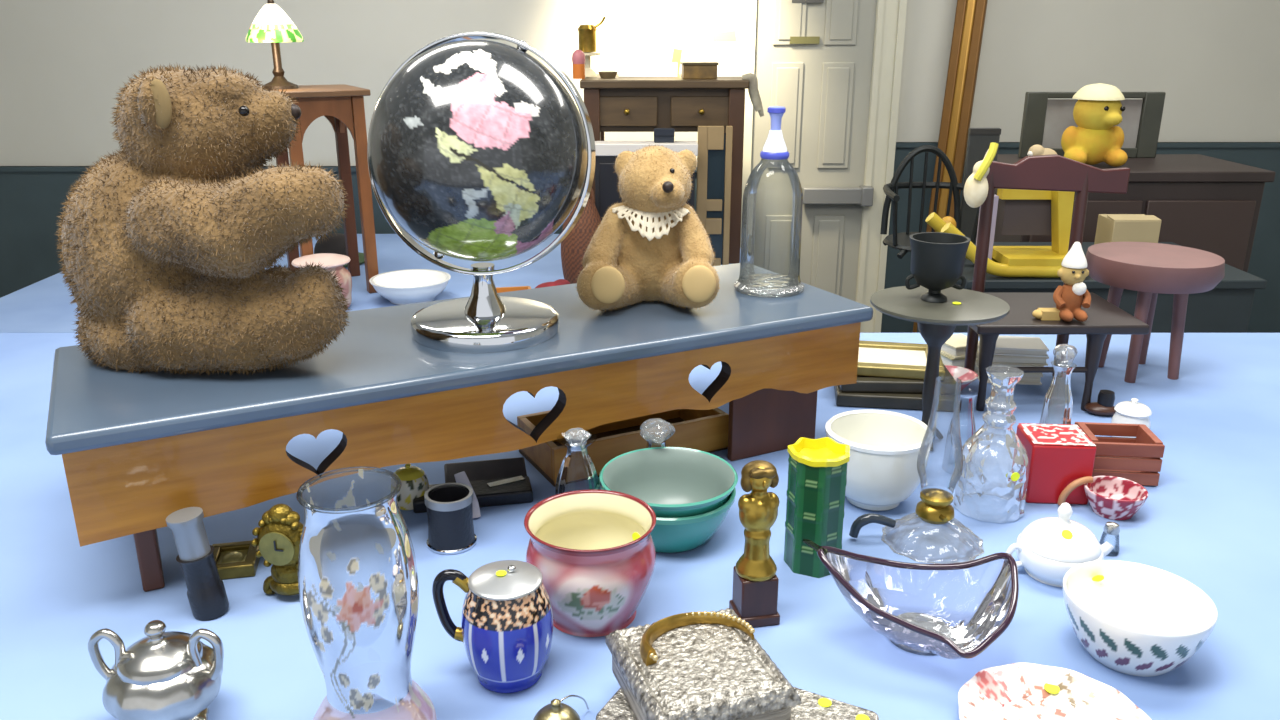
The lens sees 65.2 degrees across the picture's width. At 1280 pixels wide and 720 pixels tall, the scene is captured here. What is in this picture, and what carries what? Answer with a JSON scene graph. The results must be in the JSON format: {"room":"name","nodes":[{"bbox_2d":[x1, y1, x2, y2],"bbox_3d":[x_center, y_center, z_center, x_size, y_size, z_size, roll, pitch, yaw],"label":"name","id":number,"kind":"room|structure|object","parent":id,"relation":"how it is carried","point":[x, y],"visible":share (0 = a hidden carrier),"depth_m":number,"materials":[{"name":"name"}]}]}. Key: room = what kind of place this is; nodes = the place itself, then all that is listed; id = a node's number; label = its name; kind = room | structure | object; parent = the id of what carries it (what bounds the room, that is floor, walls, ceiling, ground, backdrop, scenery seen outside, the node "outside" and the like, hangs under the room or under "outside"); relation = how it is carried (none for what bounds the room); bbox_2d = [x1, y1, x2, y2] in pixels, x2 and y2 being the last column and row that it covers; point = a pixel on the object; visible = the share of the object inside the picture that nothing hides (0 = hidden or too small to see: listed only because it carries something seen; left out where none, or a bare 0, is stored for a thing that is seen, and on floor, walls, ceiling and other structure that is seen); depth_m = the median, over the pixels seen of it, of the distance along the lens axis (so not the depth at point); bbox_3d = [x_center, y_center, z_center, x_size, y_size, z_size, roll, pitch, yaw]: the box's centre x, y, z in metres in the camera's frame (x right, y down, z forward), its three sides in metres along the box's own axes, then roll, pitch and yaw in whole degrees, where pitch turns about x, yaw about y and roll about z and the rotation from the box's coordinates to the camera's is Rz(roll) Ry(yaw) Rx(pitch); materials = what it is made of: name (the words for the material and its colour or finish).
{"room":"second-hand shop","nodes":[
{"label":"second-hand shop","id":0,"kind":"room"},
{"bbox_2d":[0,0,1279,165],"bbox_3d":[0.000,-1.556,5.279,8.400,3.100,0.200,0,18,0],"label":"wall","id":1,"kind":"structure","parent":0,"point":[64,63],"depth_m":5.16,"materials":[{"name":"grey paint"}]},
{"bbox_2d":[0,166,696,297],"bbox_3d":[-1.717,-0.539,5.493,4.547,1.037,0.040,0,18,0],"label":"wainscoting","id":2,"kind":"structure","parent":1,"relation":"attached to","point":[31,197],"depth_m":5.41,"materials":[{"name":"teal paint"}]},
{"bbox_2d":[740,0,756,247],"bbox_3d":[0.552,-1.107,5.292,0.070,2.240,0.060,0,18,0],"label":"trim","id":3,"kind":"structure","parent":1,"relation":"attached to","point":[748,8],"depth_m":5.12,"materials":[{"name":"beige paint"}]},
{"bbox_2d":[751,0,876,300],"bbox_3d":[0.908,-1.038,5.276,0.643,2.100,0.135,0,18,0],"label":"door","id":4,"kind":"structure","parent":1,"relation":"in","point":[813,58],"depth_m":5.24,"materials":[{"name":"grey paint"}]},
{"bbox_2d":[856,0,906,332],"bbox_3d":[1.268,-1.103,5.283,0.148,2.240,0.080,0,18,0],"label":"trim","id":5,"kind":"structure","parent":1,"relation":"attached to","point":[890,19],"depth_m":5.24,"materials":[{"name":"beige paint"}]},
{"bbox_2d":[912,0,987,332],"bbox_3d":[1.607,-1.133,5.120,0.146,2.404,0.343,13,23,34],"label":"trim","id":6,"kind":"structure","parent":1,"relation":"attached to","point":[970,15],"depth_m":5.04,"materials":[{"name":"brown wood"}]},
{"bbox_2d":[881,142,1279,332],"bbox_3d":[2.648,-0.599,5.473,2.684,1.163,0.040,0,18,0],"label":"wainscoting","id":7,"kind":"structure","parent":1,"relation":"attached to","point":[1264,263],"depth_m":5.41,"materials":[{"name":"teal paint"}]},
{"bbox_3d":[0.000,1.104,2.373,8.400,0.100,8.000,0,19,0],"label":"floor","id":8,"kind":"structure","parent":0,"visible":0},
{"bbox_2d":[917,242,1266,332],"bbox_3d":[1.521,0.116,3.624,0.957,0.980,0.600,0,18,0],"label":"chest","id":9,"kind":"object","parent":8,"relation":"on","point":[1226,308],"visible":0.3,"depth_m":3.23,"materials":[{"name":"teal paint"}]},
{"bbox_2d":[880,145,979,258],"bbox_3d":[1.039,-0.566,3.565,0.342,0.370,0.314,0,18,0],"label":"chair","id":10,"kind":"object","parent":9,"relation":"on","point":[900,241],"visible":0.74,"depth_m":3.65,"materials":[{"name":"black wood"}]},
{"bbox_2d":[942,216,955,226],"bbox_3d":[1.050,-0.418,3.430,0.100,0.150,0.055,0,18,0],"label":"duck","id":11,"kind":"object","parent":9,"relation":"on","point":[947,219],"visible":0.09,"depth_m":3.40},
{"bbox_2d":[960,128,1000,242],"bbox_3d":[1.241,-0.636,3.665,0.111,0.420,0.025,0,18,0],"label":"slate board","id":12,"kind":"object","parent":9,"relation":"on","point":[979,140],"visible":0.51,"depth_m":3.62,"materials":[{"name":"black stone"}]},
{"bbox_2d":[925,189,1074,277],"bbox_3d":[1.196,-0.436,3.250,0.486,0.300,0.220,0,18,0],"label":"toy sleigh","id":13,"kind":"object","parent":9,"relation":"on","point":[1023,212],"visible":0.63,"depth_m":3.24,"materials":[{"name":"yellow paint"}]},
{"bbox_2d":[1094,214,1160,244],"bbox_3d":[1.587,-0.381,3.268,0.150,0.188,0.120,0,18,0],"label":"carton","id":14,"kind":"object","parent":9,"relation":"on","point":[1110,227],"visible":0.55,"depth_m":3.20,"materials":[{"name":"beige cardboard"}]},
{"bbox_2d":[994,154,1275,271],"bbox_3d":[1.917,-0.206,4.192,0.940,1.230,0.559,0,18,0],"label":"cabinet","id":15,"kind":"object","parent":8,"relation":"on","point":[1202,202],"visible":0.06,"depth_m":3.80,"materials":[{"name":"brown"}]},
{"bbox_2d":[1027,144,1056,155],"bbox_3d":[1.533,-0.774,3.811,0.120,0.093,0.075,0,18,0],"label":"plush toy","id":16,"kind":"object","parent":15,"relation":"on","point":[1034,150],"visible":0.48,"depth_m":3.78,"materials":[{"name":"beige fabric"}]},
{"bbox_2d":[1018,92,1165,157],"bbox_3d":[1.852,-0.964,4.106,0.560,0.264,0.030,0,18,0],"label":"framed print","id":17,"kind":"object","parent":15,"relation":"on","point":[1045,120],"visible":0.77,"depth_m":4.09},
{"bbox_2d":[1061,83,1127,166],"bbox_3d":[1.751,-0.905,3.845,0.237,0.308,0.198,0,18,0],"label":"duck","id":18,"kind":"object","parent":15,"relation":"on","point":[1098,109],"visible":0.93,"depth_m":3.80,"materials":[{"name":"yellow plastic"}]},
{"bbox_3d":[0.000,0.747,1.473,3.070,1.148,1.590,0,19,0],"label":"display table","id":19,"kind":"object","parent":8,"relation":"on","visible":0},
{"bbox_2d":[0,333,1279,719],"bbox_3d":[0.000,0.628,1.433,3.144,0.900,1.664,0,18,0],"label":"tablecloth","id":20,"kind":"object","parent":19,"relation":"on","point":[1211,520],"visible":0.4,"depth_m":1.16,"materials":[{"name":"blue fabric"}]},
{"bbox_2d":[88,620,223,719],"bbox_3d":[-0.424,0.280,0.889,0.099,0.106,0.096,-14,23,-36],"label":"sugar bowl","id":21,"kind":"object","parent":20,"relation":"on","point":[162,675],"visible":1,"depth_m":0.86,"materials":[{"name":"silver metal"}]},
{"bbox_2d":[166,507,228,620],"bbox_3d":[-0.468,0.216,1.059,0.048,0.121,0.038,-3,19,-8],"label":"flask","id":22,"kind":"object","parent":20,"relation":"on","point":[206,592],"visible":1,"depth_m":1.05,"materials":[{"name":"black metal"}]},
{"bbox_2d":[212,540,259,579],"bbox_3d":[-0.475,0.234,1.168,0.056,0.016,0.062,-4,19,-11],"label":"trinket box","id":23,"kind":"object","parent":20,"relation":"on","point":[232,559],"visible":0.75,"depth_m":1.16,"materials":[{"name":"gold metal"}]},
{"bbox_2d":[251,504,302,595],"bbox_3d":[-0.387,0.209,1.089,0.068,0.112,0.036,3,19,8],"label":"mantel clock","id":24,"kind":"object","parent":20,"relation":"on","point":[278,533],"visible":0.77,"depth_m":1.07,"materials":[{"name":"gold metal"}]},
{"bbox_2d":[296,466,435,719],"bbox_3d":[-0.235,0.219,0.849,0.109,0.246,0.109,4,19,12],"label":"vase","id":25,"kind":"object","parent":20,"relation":"on","point":[352,672],"visible":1,"depth_m":0.81,"materials":[{"name":"glass"}]},
{"bbox_2d":[390,464,428,509],"bbox_3d":[-0.303,0.163,1.316,0.050,0.058,0.050,0,18,0],"label":"jar","id":26,"kind":"object","parent":20,"relation":"on","point":[414,480],"visible":0.77,"depth_m":1.30,"materials":[{"name":"white ceramic"}]},
{"bbox_2d":[424,483,476,554],"bbox_3d":[-0.230,0.192,1.212,0.060,0.068,0.060,0,18,0],"label":"tumbler","id":27,"kind":"object","parent":20,"relation":"on","point":[448,505],"visible":1,"depth_m":1.19,"materials":[{"name":"black metal"}]},
{"bbox_2d":[45,263,872,591],"bbox_3d":[-0.198,0.058,1.371,1.032,0.220,0.330,-9,21,-26],"label":"bench","id":28,"kind":"object","parent":20,"relation":"on","point":[137,450],"visible":0.8,"depth_m":1.18,"materials":[{"name":"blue wood"}]},
{"bbox_2d":[54,63,352,375],"bbox_3d":[-0.502,-0.170,1.181,0.370,0.350,0.295,0,18,0],"label":"teddy bear","id":29,"kind":"object","parent":28,"relation":"on","point":[167,244],"visible":1,"depth_m":1.10},
{"bbox_2d":[367,32,595,352],"bbox_3d":[-0.198,-0.215,1.252,0.267,0.372,0.267,-7,20,-19],"label":"desk globe","id":30,"kind":"object","parent":28,"relation":"on","point":[477,150],"visible":1,"depth_m":1.15,"materials":[{"name":"glass"}]},
{"bbox_2d":[575,144,719,311],"bbox_3d":[0.011,-0.188,1.409,0.203,0.228,0.168,0,18,0],"label":"teddy bear","id":31,"kind":"object","parent":28,"relation":"on","point":[650,245],"visible":1,"depth_m":1.38},
{"bbox_2d":[734,106,804,296],"bbox_3d":[0.196,-0.236,1.477,0.106,0.271,0.106,0,18,0],"label":"glass bottle","id":32,"kind":"object","parent":28,"relation":"on","point":[774,148],"visible":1,"depth_m":1.50,"materials":[{"name":"clear glass"}]},
{"bbox_2d":[454,471,480,517],"bbox_3d":[-0.221,0.173,1.275,0.034,0.062,0.012,7,20,20],"label":"shoe horn","id":33,"kind":"object","parent":20,"relation":"on","point":[461,477],"visible":0.49,"depth_m":1.27,"materials":[{"name":"grey"}]},
{"bbox_2d":[413,457,532,512],"bbox_3d":[-0.226,0.167,1.345,0.155,0.030,0.087,-4,19,-11],"label":"instrument case","id":34,"kind":"object","parent":20,"relation":"on","point":[496,482],"visible":0.79,"depth_m":1.35,"materials":[{"name":"black leather"}]},
{"bbox_2d":[432,560,552,692],"bbox_3d":[-0.133,0.249,0.961,0.103,0.119,0.087,12,22,31],"label":"jug","id":35,"kind":"object","parent":20,"relation":"on","point":[505,631],"visible":1,"depth_m":0.93,"materials":[{"name":"blue ceramic"}]},
{"bbox_2d":[533,695,588,719],"bbox_3d":[-0.071,0.314,0.889,0.048,0.042,0.058,0,18,0],"label":"bauble","id":36,"kind":"object","parent":20,"relation":"on","point":[556,710],"visible":1,"depth_m":0.88,"materials":[{"name":"gold metal"}]},
{"bbox_2d":[555,428,600,494],"bbox_3d":[-0.076,0.150,1.233,0.057,0.138,0.057,0,18,0],"label":"decanter","id":37,"kind":"object","parent":20,"relation":"on","point":[561,478],"visible":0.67,"depth_m":1.22,"materials":[{"name":"clear glass"}]},
{"bbox_2d":[524,489,655,636],"bbox_3d":[-0.052,0.218,1.061,0.138,0.113,0.138,2,19,6],"label":"jardiniere","id":38,"kind":"object","parent":20,"relation":"on","point":[594,552],"visible":0.96,"depth_m":1.03,"materials":[{"name":"pink ceramic"}]},
{"bbox_2d":[517,408,728,486],"bbox_3d":[-0.024,0.108,1.480,0.280,0.056,0.140,-9,21,-26],"label":"wooden box","id":39,"kind":"object","parent":20,"relation":"on","point":[702,430],"visible":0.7,"depth_m":1.44,"materials":[{"name":"brown wood"}]},
{"bbox_2d":[640,418,674,447],"bbox_3d":[0.023,0.133,1.315,0.046,0.117,0.045,0,18,0],"label":"decanter","id":40,"kind":"object","parent":20,"relation":"on","point":[649,438],"visible":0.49,"depth_m":1.31,"materials":[{"name":"clear glass"}]},
{"bbox_2d":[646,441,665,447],"bbox_3d":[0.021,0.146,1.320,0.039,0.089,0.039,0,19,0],"label":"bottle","id":41,"kind":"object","parent":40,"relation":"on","point":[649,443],"depth_m":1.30,"materials":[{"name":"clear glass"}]},
{"bbox_2d":[601,486,735,552],"bbox_3d":[0.035,0.186,1.237,0.165,0.063,0.165,0,18,0],"label":"mixing bowl","id":42,"kind":"object","parent":20,"relation":"on","point":[679,534],"visible":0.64,"depth_m":1.17,"materials":[{"name":"green ceramic"}]},
{"bbox_2d":[599,447,737,517],"bbox_3d":[0.035,0.174,1.233,0.169,0.075,0.169,0,18,0],"label":"mixing bowl","id":43,"kind":"object","parent":42,"relation":"in","point":[675,482],"visible":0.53,"depth_m":1.28,"materials":[{"name":"green ceramic"}]},
{"bbox_2d":[596,687,878,719],"bbox_3d":[0.085,0.324,0.877,0.220,0.030,0.125,10,21,26],"label":"placemat","id":44,"kind":"object","parent":20,"relation":"on","point":[813,706],"visible":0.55,"depth_m":0.88,"materials":[{"name":"beige"}]},
{"bbox_2d":[605,608,800,719],"bbox_3d":[0.052,0.281,0.891,0.130,0.042,0.140,-6,19,-18],"label":"handbag","id":45,"kind":"object","parent":44,"relation":"on","point":[701,671],"visible":0.93,"depth_m":0.86,"materials":[{"name":"silver metal"}]},
{"bbox_2d":[640,611,754,665],"bbox_3d":[0.046,0.250,0.910,0.107,0.024,0.054,-8,20,-23],"label":"bracelet","id":46,"kind":"object","parent":45,"relation":"on","point":[648,654],"visible":1,"depth_m":0.92,"materials":[{"name":"brown metal"}]},
{"bbox_2d":[729,460,779,627],"bbox_3d":[0.122,0.190,1.041,0.045,0.180,0.043,-4,19,-11],"label":"figurine","id":47,"kind":"object","parent":20,"relation":"on","point":[754,600],"visible":1,"depth_m":1.03,"materials":[{"name":"gold metal"}]},
{"bbox_2d":[728,388,817,460],"bbox_3d":[0.196,0.044,1.457,0.150,0.192,0.012,-9,21,-26],"label":"wooden board","id":48,"kind":"object","parent":20,"relation":"on","point":[766,420],"visible":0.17,"depth_m":1.46,"materials":[{"name":"brown wood"}]},
{"bbox_2d":[784,437,849,577],"bbox_3d":[0.204,0.170,1.152,0.071,0.147,0.069,0,19,-1],"label":"vase","id":49,"kind":"object","parent":20,"relation":"on","point":[817,468],"visible":0.94,"depth_m":1.13,"materials":[{"name":"green ceramic"}]},
{"bbox_2d":[825,409,929,510],"bbox_3d":[0.311,0.138,1.317,0.137,0.105,0.137,0,18,0],"label":"pot","id":50,"kind":"object","parent":20,"relation":"on","point":[882,473],"visible":0.84,"depth_m":1.28,"materials":[{"name":"white ceramic"}]},
{"bbox_2d":[834,340,961,411],"bbox_3d":[0.434,0.024,1.723,0.216,0.061,0.194,4,19,10],"label":"stack","id":51,"kind":"object","parent":20,"relation":"on","point":[875,358],"depth_m":1.66,"materials":[{"name":"gold metal"}]},
{"bbox_2d":[802,539,1018,659],"bbox_3d":[0.275,0.236,1.014,0.202,0.110,0.138,11,22,30],"label":"glass dish","id":52,"kind":"object","parent":20,"relation":"on","point":[996,611],"visible":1,"depth_m":1.01,"materials":[{"name":"clear glass"}]},
{"bbox_2d":[849,376,983,563],"bbox_3d":[0.349,0.122,1.196,0.134,0.209,0.134,18,25,42],"label":"oil lamp","id":53,"kind":"object","parent":20,"relation":"on","point":[934,507],"visible":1,"depth_m":1.20,"materials":[{"name":"clear glass"}]},
{"bbox_2d":[870,285,1009,450],"bbox_3d":[0.431,0.020,1.476,0.193,0.223,0.193,0,18,0],"label":"candle stand","id":54,"kind":"object","parent":20,"relation":"on","point":[937,322],"visible":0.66,"depth_m":1.43,"materials":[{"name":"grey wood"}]},
{"bbox_2d":[905,232,970,302],"bbox_3d":[0.427,-0.131,1.438,0.088,0.090,0.084,0,18,0],"label":"urn","id":55,"kind":"object","parent":54,"relation":"on","point":[937,258],"visible":1,"depth_m":1.41,"materials":[{"name":"black metal"}]},
{"bbox_2d":[940,353,964,367],"bbox_3d":[0.592,-0.005,1.871,0.070,0.022,0.070,-6,19,-16],"label":"book","id":56,"kind":"object","parent":20,"relation":"on","point":[946,360],"visible":0.18,"depth_m":1.84,"materials":[{"name":"paper"}]},
{"bbox_2d":[940,334,978,358],"bbox_3d":[0.592,-0.026,1.864,0.066,0.022,0.068,-7,20,-21],"label":"book","id":57,"kind":"object","parent":56,"relation":"on","point":[954,347],"visible":0.54,"depth_m":1.84,"materials":[{"name":"paper"}]},
{"bbox_2d":[942,394,977,474],"bbox_3d":[0.453,0.101,1.404,0.045,0.119,0.045,0,18,0],"label":"cruet","id":58,"kind":"object","parent":20,"relation":"on","point":[971,398],"visible":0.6,"depth_m":1.40,"materials":[{"name":"clear glass"}]},
{"bbox_2d":[945,365,977,390],"bbox_3d":[0.541,0.036,1.741,0.088,0.028,0.088,0,18,0],"label":"dish","id":59,"kind":"object","parent":20,"relation":"on","point":[967,376],"visible":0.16,"depth_m":1.76,"materials":[{"name":"white ceramic"}]},
{"bbox_2d":[953,370,1028,522],"bbox_3d":[0.456,0.104,1.281,0.091,0.191,0.091,0,18,0],"label":"decanter","id":60,"kind":"object","parent":20,"relation":"on","point":[1021,461],"visible":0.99,"depth_m":1.26,"materials":[{"name":"clear glass"}]},
{"bbox_2d":[974,361,1042,384],"bbox_3d":[0.659,0.022,1.797,0.105,0.018,0.075,2,19,7],"label":"book","id":61,"kind":"object","parent":20,"relation":"on","point":[1026,379],"visible":0.23,"depth_m":1.76,"materials":[{"name":"paper"}]},
{"bbox_2d":[976,354,1043,375],"bbox_3d":[0.661,0.005,1.791,0.102,0.017,0.075,3,19,9],"label":"book","id":62,"kind":"object","parent":61,"relation":"on","point":[977,356],"visible":0.2,"depth_m":1.75,"materials":[{"name":"paper"}]},
{"bbox_2d":[977,343,1048,365],"bbox_3d":[0.663,-0.011,1.786,0.108,0.016,0.075,2,19,5],"label":"book","id":63,"kind":"object","parent":62,"relation":"on","point":[997,359],"visible":0.27,"depth_m":1.75,"materials":[{"name":"paper"}]},
{"bbox_2d":[979,336,1048,356],"bbox_3d":[0.665,-0.025,1.781,0.104,0.014,0.075,3,19,8],"label":"book","id":64,"kind":"object","parent":63,"relation":"on","point":[1005,345],"visible":0.71,"depth_m":1.75,"materials":[{"name":"paper"}]},
{"bbox_2d":[1012,423,1095,504],"bbox_3d":[0.553,0.141,1.335,0.081,0.085,0.091,1,19,4],"label":"box","id":65,"kind":"object","parent":20,"relation":"on","point":[1061,457],"visible":0.98,"depth_m":1.31,"materials":[{"name":"paint"}]},
{"bbox_2d":[958,663,1150,719],"bbox_3d":[0.368,0.327,0.886,0.168,0.018,0.168,0,18,0],"label":"floral plate","id":66,"kind":"object","parent":20,"relation":"on","point":[1014,691],"visible":1,"depth_m":0.93,"materials":[{"name":"white ceramic"}]},
{"bbox_2d":[964,154,1149,410],"bbox_3d":[0.682,-0.131,1.663,0.294,0.394,0.210,0,18,0],"label":"chair","id":67,"kind":"object","parent":20,"relation":"on","point":[1053,172],"visible":0.81,"depth_m":1.69,"materials":[{"name":"black wood"}]},
{"bbox_2d":[964,142,998,207],"bbox_3d":[0.563,-0.309,1.666,0.046,0.109,0.061,0,18,0],"label":"gourd","id":68,"kind":"object","parent":67,"relation":"hanging from","point":[976,185],"visible":1,"depth_m":1.65,"materials":[{"name":"yellow"}]},
{"bbox_2d":[1032,242,1090,321],"bbox_3d":[0.679,-0.126,1.593,0.082,0.125,0.060,12,22,32],"label":"figurine","id":69,"kind":"object","parent":67,"relation":"on","point":[1069,298],"visible":1,"depth_m":1.59,"materials":[{"name":"orange ceramic"}]},
{"bbox_2d":[1039,344,1076,424],"bbox_3d":[0.596,0.064,1.425,0.064,0.176,0.064,0,18,0],"label":"cruet","id":70,"kind":"object","parent":20,"relation":"on","point":[1062,367],"visible":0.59,"depth_m":1.41,"materials":[{"name":"clear glass"}]},
{"bbox_2d":[1006,503,1113,586],"bbox_3d":[0.481,0.203,1.143,0.094,0.089,0.094,16,24,39],"label":"tureen","id":71,"kind":"object","parent":20,"relation":"on","point":[1047,548],"visible":0.87,"depth_m":1.12,"materials":[{"name":"white ceramic"}]},
{"bbox_2d":[1016,533,1103,586],"bbox_3d":[0.481,0.228,1.152,0.094,0.037,0.094,0,19,0],"label":"bowl","id":72,"kind":"object","parent":71,"relation":"on","point":[1046,563],"depth_m":1.12,"materials":[{"name":"white ceramic"}]},
{"bbox_2d":[1084,390,1115,415],"bbox_3d":[0.749,0.070,1.622,0.050,0.040,0.036,6,19,16],"label":"trinket","id":73,"kind":"object","parent":20,"relation":"on","point":[1104,406],"visible":0.94,"depth_m":1.61,"materials":[{"name":"brown wood"}]},
{"bbox_2d":[1099,522,1119,555],"bbox_3d":[0.562,0.212,1.195,0.024,0.039,0.024,0,18,0],"label":"salt shaker","id":74,"kind":"object","parent":20,"relation":"on","point":[1111,528],"visible":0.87,"depth_m":1.19,"materials":[{"name":"clear glass"}]},
{"bbox_2d":[1084,476,1148,519],"bbox_3d":[0.614,0.181,1.295,0.076,0.035,0.076,0,18,0],"label":"dish","id":75,"kind":"object","parent":20,"relation":"on","point":[1109,497],"visible":0.99,"depth_m":1.29,"materials":[{"name":"red ceramic"}]},
{"bbox_2d":[1074,422,1164,485],"bbox_3d":[0.666,0.130,1.400,0.095,0.064,0.078,2,19,6],"label":"wooden crate","id":76,"kind":"object","parent":20,"relation":"on","point":[1137,459],"visible":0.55,"depth_m":1.37,"materials":[{"name":"brown wood"}]},
{"bbox_2d":[1111,398,1151,437],"bbox_3d":[0.745,0.090,1.515,0.055,0.069,0.055,0,18,0],"label":"lidded jar","id":77,"kind":"object","parent":20,"relation":"on","point":[1127,412],"visible":0.66,"depth_m":1.50,"materials":[{"name":"white ceramic"}]},
{"bbox_2d":[1062,560,1217,676],"bbox_3d":[0.493,0.264,1.000,0.138,0.067,0.138,8,20,22],"label":"bowl","id":78,"kind":"object","parent":20,"relation":"on","point":[1136,619],"visible":1,"depth_m":1.01,"materials":[{"name":"white ceramic"}]},
{"bbox_2d":[1085,242,1224,382],"bbox_3d":[0.904,-0.084,1.790,0.224,0.224,0.224,0,18,0],"label":"stool","id":79,"kind":"object","parent":20,"relation":"on","point":[1149,269],"visible":0.94,"depth_m":1.73,"materials":[{"name":"pink paint"}]},
{"bbox_3d":[-1.050,-0.052,4.570,3.070,0.698,1.770,0,19,0],"label":"display table","id":80,"kind":"object","parent":8,"relation":"on","visible":0},
{"bbox_2d":[0,233,740,332],"bbox_3d":[-1.050,-0.163,4.532,3.143,0.733,1.844,0,18,0],"label":"tablecloth","id":81,"kind":"object","parent":80,"relation":"on","point":[43,306],"depth_m":4.32,"materials":[{"name":"fabric"}]},
{"bbox_2d":[264,84,378,292],"bbox_3d":[-1.296,-0.696,4.106,0.340,0.814,0.420,-10,21,-27],"label":"table","id":82,"kind":"object","parent":81,"relation":"on","point":[342,105],"visible":0.59,"depth_m":3.98,"materials":[{"name":"orange wood"}]},
{"bbox_2d":[245,0,303,89],"bbox_3d":[-1.417,-1.231,3.885,0.214,0.341,0.214,0,18,0],"label":"glass lamp","id":83,"kind":"object","parent":82,"relation":"on","point":[271,24],"visible":1,"depth_m":3.82,"materials":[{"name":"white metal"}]},
{"bbox_2d":[291,253,351,306],"bbox_3d":[-1.230,-0.301,3.885,0.219,0.212,0.219,0,18,0],"label":"jar","id":84,"kind":"object","parent":81,"relation":"on","point":[335,262],"visible":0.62,"depth_m":3.83,"materials":[{"name":"pink ceramic"}]},
{"bbox_2d":[369,269,450,304],"bbox_3d":[-0.919,-0.284,4.018,0.318,0.090,0.319,0,18,0],"label":"basin","id":85,"kind":"object","parent":81,"relation":"on","point":[410,286],"visible":0.98,"depth_m":4.01,"materials":[{"name":"white ceramic"}]},
{"bbox_2d":[496,286,530,292],"bbox_3d":[-0.532,-0.258,4.027,0.198,0.031,0.173,-4,19,-11],"label":"wooden tray","id":86,"kind":"object","parent":81,"relation":"on","point":[499,289],"visible":0.05,"depth_m":4.10,"materials":[{"name":"orange wood"}]},
{"bbox_2d":[535,279,569,287],"bbox_3d":[-0.357,-0.281,4.012,0.162,0.084,0.124,0,18,0],"label":"pouch","id":87,"kind":"object","parent":81,"relation":"on","point":[560,281],"visible":0.28,"depth_m":3.99,"materials":[{"name":"fabric"}]},
{"bbox_2d":[561,183,600,283],"bbox_3d":[-0.236,-0.508,4.148,0.187,0.449,0.187,-15,24,-38],"label":"wicker basket","id":88,"kind":"object","parent":81,"relation":"on","point":[573,247],"visible":0.41,"depth_m":4.08,"materials":[{"name":"wicker"}]},
{"bbox_2d":[595,141,697,220],"bbox_3d":[0.021,-0.644,4.318,0.443,0.581,0.121,0,18,0],"label":"base cabinet","id":89,"kind":"object","parent":81,"relation":"on","point":[607,194],"visible":0.23,"depth_m":4.21,"materials":[{"name":"white laminate"}]},
{"bbox_2d":[654,128,674,142],"bbox_3d":[0.101,-0.950,4.224,0.087,0.059,0.065,0,18,0],"label":"case","id":90,"kind":"object","parent":89,"relation":"on","point":[661,135],"visible":1,"depth_m":4.20,"materials":[{"name":"grey"}]},
{"bbox_2d":[580,74,748,263],"bbox_3d":[0.107,-0.927,4.783,0.741,0.823,0.600,0,18,0],"label":"writing desk","id":91,"kind":"object","parent":81,"relation":"on","point":[617,104],"visible":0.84,"depth_m":4.44,"materials":[{"name":"brown wood"}]},
{"bbox_2d":[572,50,584,78],"bbox_3d":[-0.275,-1.326,4.481,0.061,0.125,0.061,0,18,0],"label":"candle","id":92,"kind":"object","parent":91,"relation":"on","point":[578,57],"visible":1,"depth_m":4.46,"materials":[{"name":"orange wax"}]},
{"bbox_2d":[577,16,605,76],"bbox_3d":[-0.241,-1.456,4.645,0.126,0.268,0.119,16,24,39],"label":"brass lantern","id":93,"kind":"object","parent":91,"relation":"on","point":[586,33],"visible":0.88,"depth_m":4.61,"materials":[{"name":"gold metal"}]},
{"bbox_2d":[598,71,617,77],"bbox_3d":[-0.146,-1.298,4.553,0.092,0.028,0.092,0,18,0],"label":"soap dish","id":94,"kind":"object","parent":91,"relation":"on","point":[603,74],"visible":1,"depth_m":4.52,"materials":[{"name":"brown wood"}]},
{"bbox_2d":[672,49,681,75],"bbox_3d":[0.170,-1.406,4.723,0.058,0.124,0.035,0,18,0],"label":"card","id":95,"kind":"object","parent":91,"relation":"on","point":[677,53],"visible":0.57,"depth_m":4.72,"materials":[{"name":"yellow paper"}]},
{"bbox_2d":[680,62,718,78],"bbox_3d":[0.267,-1.306,4.508,0.160,0.070,0.119,-1,19,-3],"label":"trinket box","id":96,"kind":"object","parent":91,"relation":"on","point":[689,70],"visible":1,"depth_m":4.46,"materials":[{"name":"brown wood"}]},
{"bbox_2d":[742,73,763,116],"bbox_3d":[0.501,-1.173,4.428,0.106,0.189,0.034,0,18,0],"label":"gloves","id":97,"kind":"object","parent":91,"relation":"hanging from","point":[753,90],"visible":1,"depth_m":4.41,"materials":[{"name":"fabric"}]},
{"bbox_2d":[696,126,732,265],"bbox_3d":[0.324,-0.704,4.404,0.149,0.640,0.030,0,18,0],"label":"chair","id":98,"kind":"object","parent":81,"relation":"on","point":[714,158],"visible":0.75,"depth_m":4.38,"materials":[{"name":"brown wood"}]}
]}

